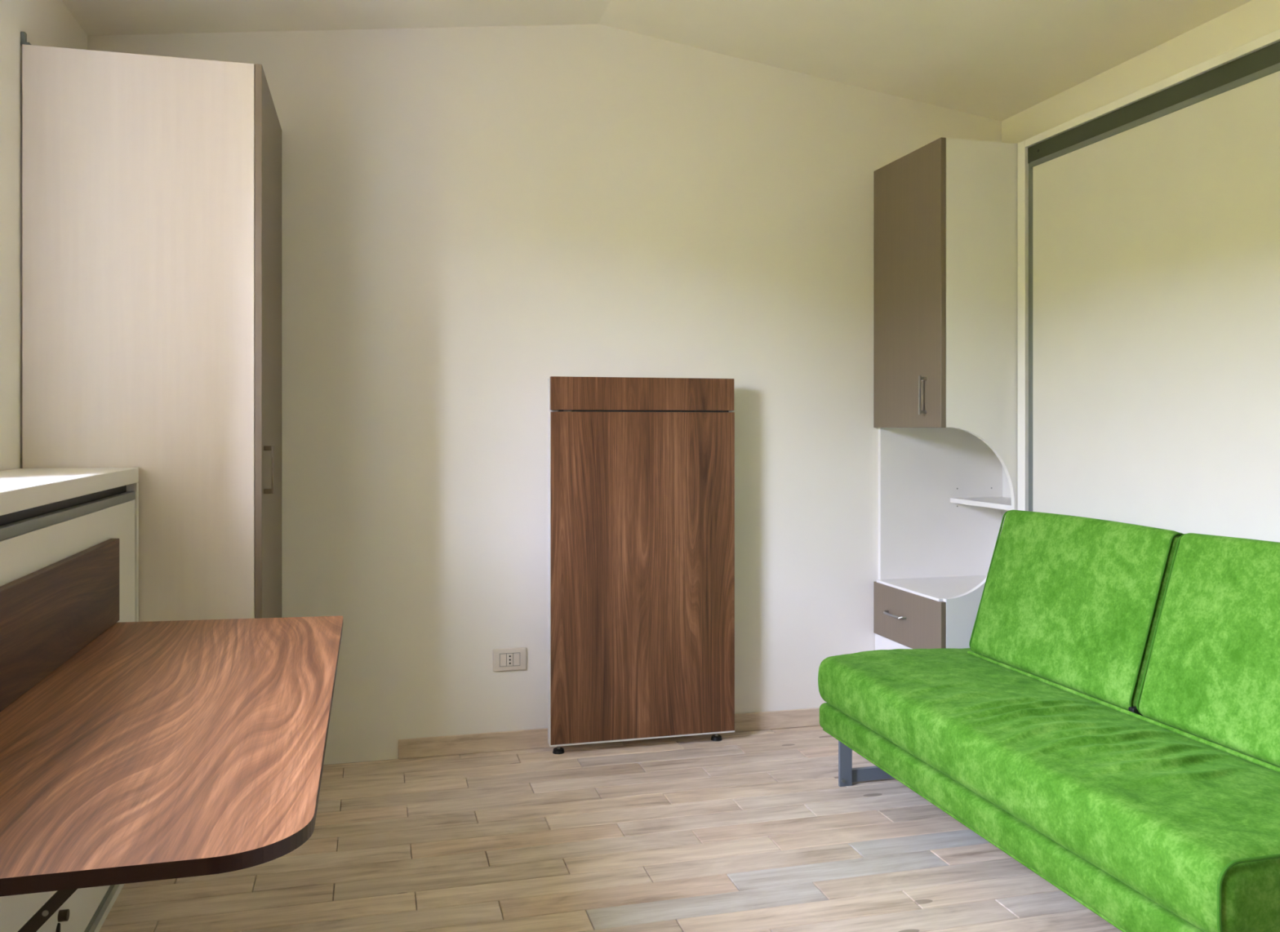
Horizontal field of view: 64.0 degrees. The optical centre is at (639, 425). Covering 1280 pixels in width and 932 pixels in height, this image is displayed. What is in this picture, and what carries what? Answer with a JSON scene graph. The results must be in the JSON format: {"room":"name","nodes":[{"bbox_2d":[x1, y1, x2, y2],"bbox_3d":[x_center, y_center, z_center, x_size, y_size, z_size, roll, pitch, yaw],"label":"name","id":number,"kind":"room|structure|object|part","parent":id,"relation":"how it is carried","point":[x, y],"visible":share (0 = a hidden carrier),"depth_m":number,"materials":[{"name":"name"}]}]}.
{"room":"living room","nodes":[
{"label":"living room","id":0,"kind":"room"},
{"bbox_2d":[0,0,87,471],"bbox_3d":[-1.123,-0.051,0.196,0.300,2.415,6.950,0,0,-15],"label":"wall","id":1,"kind":"structure","parent":0,"point":[46,23],"depth_m":2.62,"materials":[{"name":"white paint"}]},
{"bbox_2d":[87,24,1001,764],"bbox_3d":[-0.195,-0.154,3.877,3.363,2.620,0.300,0,0,-15],"label":"wall","id":2,"kind":"structure","parent":0,"point":[473,218],"depth_m":3.66,"materials":[{"name":"white paint"}]},
{"bbox_2d":[493,647,526,671],"bbox_3d":[-0.464,0.832,3.645,0.120,0.080,0.012,0,0,-15],"label":"wall outlet","id":3,"kind":"object","parent":2,"relation":"attached to","point":[504,659],"visible":1,"depth_m":3.64,"materials":[{"name":"beige plastic"}]},
{"bbox_2d":[398,707,820,759],"bbox_3d":[0.050,1.122,3.781,1.835,0.068,0.010,0,0,-15],"label":"baseboard","id":4,"kind":"structure","parent":2,"relation":"attached to","point":[415,748],"depth_m":3.64,"materials":[{"name":"brown wood"}]},
{"bbox_2d":[98,725,1122,931],"bbox_3d":[0.649,1.256,0.661,3.963,0.200,6.950,0,0,-15],"label":"floor","id":5,"kind":"structure","parent":0,"point":[753,831],"depth_m":2.75,"materials":[{"name":"wood"}]},
{"bbox_2d":[20,31,281,622],"bbox_3d":[-1.398,0.064,3.063,0.621,2.185,0.656,0,0,-15],"label":"wardrobe","id":6,"kind":"object","parent":5,"relation":"on","point":[152,184],"depth_m":2.76,"materials":[{"name":"white laminate"}]},
{"bbox_3d":[-1.608,-1.012,2.682,0.021,0.034,0.016,0,0,-15],"label":"wall bracket","id":7,"kind":"part","parent":6,"relation":"part of","materials":[{"name":"grey"}]},
{"bbox_3d":[-1.133,0.075,3.134,0.019,2.141,0.655,0,0,-15],"label":"door","id":8,"kind":"part","parent":6,"relation":"part of","materials":[{"name":"beige laminate"}]},
{"bbox_3d":[-1.042,0.123,2.875,0.027,0.135,0.018,0,0,-15],"label":"handle","id":9,"kind":"part","parent":6,"relation":"part of","materials":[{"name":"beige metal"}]},
{"bbox_2d":[0,467,342,931],"bbox_3d":[-0.947,0.633,1.737,0.818,1.045,2.122,0,0,-15],"label":"desk","id":10,"kind":"object","parent":5,"relation":"on","point":[131,751],"visible":1,"depth_m":1.69,"materials":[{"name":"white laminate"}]},
{"bbox_3d":[-1.081,0.646,1.707,0.020,0.903,2.047,0,0,-15],"label":"bed panel","id":11,"kind":"part","parent":10,"relation":"part of","materials":[{"name":"white laminate"}]},
{"bbox_3d":[-1.080,0.646,1.707,0.021,0.947,2.050,0,0,-15],"label":"metal rail","id":12,"kind":"part","parent":10,"relation":"part of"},
{"bbox_3d":[-1.205,0.131,1.670,0.284,0.040,2.122,0,0,-15],"label":"panel","id":13,"kind":"part","parent":10,"relation":"part of","materials":[{"name":"white laminate"}]},
{"bbox_3d":[-1.086,1.146,1.710,0.028,0.020,2.066,0,0,-15],"label":"rail","id":14,"kind":"part","parent":10,"relation":"part of","materials":[{"name":"grey metal"}]},
{"bbox_3d":[-1.472,0.654,2.687,0.284,1.004,0.019,0,0,-15],"label":"panel","id":15,"kind":"part","parent":10,"relation":"part of","materials":[{"name":"white laminate"}]},
{"bbox_2d":[547,376,734,754],"bbox_3d":[0.008,0.492,3.689,0.684,1.328,0.063,0,0,-15],"label":"folding table","id":16,"kind":"object","parent":5,"relation":"on","point":[641,471],"visible":1,"depth_m":3.66,"materials":[{"name":"brown laminate"}]},
{"bbox_2d":[873,137,1017,650],"bbox_3d":[1.238,0.080,3.842,0.600,2.152,0.493,0,0,-15],"label":"tall cabinet","id":17,"kind":"object","parent":5,"relation":"on","point":[945,211],"visible":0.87,"depth_m":3.69,"materials":[{"name":"white laminate"}]},
{"bbox_3d":[0.988,0.960,3.781,0.014,0.292,0.479,0,0,-15],"label":"door","id":18,"kind":"part","parent":17,"relation":"part of","materials":[{"name":"white laminate"}]},
{"bbox_3d":[0.947,0.707,3.829,0.032,0.009,0.143,0,0,-15],"label":"handle","id":19,"kind":"part","parent":17,"relation":"part of","materials":[{"name":"metal"}]},
{"bbox_3d":[0.987,0.711,3.775,0.020,0.201,0.490,0,0,-15],"label":"drawer","id":20,"kind":"part","parent":17,"relation":"part of","materials":[{"name":"beige laminate"}]},
{"bbox_3d":[0.987,-0.494,3.775,0.020,1.003,0.490,0,0,-15],"label":"door","id":21,"kind":"part","parent":17,"relation":"part of","materials":[{"name":"beige laminate"}]},
{"bbox_3d":[1.001,-0.108,3.628,0.028,0.138,0.011,0,0,-15],"label":"handle","id":22,"kind":"part","parent":17,"relation":"part of","materials":[{"name":"metal"}]},
{"bbox_3d":[1.202,0.081,4.077,0.550,2.150,0.020,0,0,-15],"label":"wall panel","id":23,"kind":"part","parent":17,"relation":"part of","materials":[{"name":"white laminate"}]},
{"bbox_3d":[1.323,0.081,3.618,0.550,2.150,0.018,0,0,-15],"label":"panel","id":24,"kind":"part","parent":17,"relation":"part of","materials":[{"name":"white laminate"}]},
{"bbox_2d":[950,497,1011,510],"bbox_3d":[1.406,0.296,3.885,0.236,0.019,0.454,0,0,-15],"label":"shelf","id":25,"kind":"object","parent":17,"relation":"attached to","point":[999,503],"depth_m":3.96,"materials":[{"name":"white laminate"}]},
{"bbox_3d":[1.524,0.082,3.916,0.008,2.149,0.454,0,0,-15],"label":"panel","id":26,"kind":"part","parent":17,"relation":"part of","materials":[{"name":"white laminate"}]},
{"bbox_2d":[817,510,1279,931],"bbox_3d":[1.149,0.715,2.665,0.751,0.882,1.669,0,0,-15],"label":"sofa","id":27,"kind":"object","parent":5,"relation":"on","point":[1108,721],"visible":1,"depth_m":2.50,"materials":[{"name":"green fabric"}]},
{"bbox_3d":[0.659,1.073,3.288,0.044,0.166,0.011,0,0,-15],"label":"leg","id":28,"kind":"part","parent":27,"relation":"part of","materials":[{"name":"grey paint"}]},
{"bbox_3d":[1.145,0.951,2.667,0.730,0.086,1.648,0,0,-15],"label":"seat","id":29,"kind":"part","parent":27,"relation":"part of","materials":[{"name":"green fabric"}]},
{"bbox_2d":[817,648,1279,931],"bbox_3d":[1.142,0.817,2.664,0.738,0.182,1.669,0,0,-15],"label":"seat cushion","id":30,"kind":"object","parent":27,"relation":"on","point":[1177,816],"depth_m":2.30,"materials":[{"name":"green fabric"}]},
{"bbox_2d":[970,510,1180,710],"bbox_3d":[1.300,0.524,3.062,0.256,0.500,0.747,0,0,-15],"label":"cushion","id":31,"kind":"object","parent":27,"relation":"on","point":[1071,605],"depth_m":2.96,"materials":[{"name":"green fabric"}]},
{"bbox_2d":[1138,533,1279,767],"bbox_3d":[1.497,0.524,2.313,0.256,0.500,0.765,0,0,-15],"label":"cushion","id":32,"kind":"object","parent":27,"relation":"on","point":[1211,678],"depth_m":2.45,"materials":[{"name":"green fabric"}]},
{"bbox_2d":[1017,29,1279,542],"bbox_3d":[1.746,0.081,2.551,0.274,2.150,2.248,0,0,-15],"label":"bed","id":33,"kind":"object","parent":5,"relation":"on","point":[1148,218],"visible":0.69,"depth_m":2.98,"materials":[{"name":"white laminate"}]},
{"bbox_3d":[1.466,0.081,3.618,0.274,2.150,0.042,0,0,-15],"label":"panel","id":34,"kind":"part","parent":33,"relation":"part of","materials":[{"name":"white laminate"}]},
{"bbox_3d":[1.746,-0.981,2.551,0.274,0.026,2.164,0,0,-15],"label":"panel","id":35,"kind":"part","parent":33,"relation":"part of","materials":[{"name":"white laminate"}]},
{"bbox_2d":[62,0,1252,121],"bbox_3d":[0.649,-1.540,0.661,3.963,0.608,6.950,0,0,-15],"label":"ceiling","id":36,"kind":"structure","parent":0,"point":[995,60],"depth_m":3.47,"materials":[{"name":"paint"}]},
{"bbox_2d":[1001,0,1279,143],"bbox_3d":[2.420,-0.040,1.126,0.300,2.392,6.950,0,0,-15],"label":"wall","id":37,"kind":"structure","parent":0,"point":[1254,20],"depth_m":3.36,"materials":[{"name":"white paint"}]}
]}

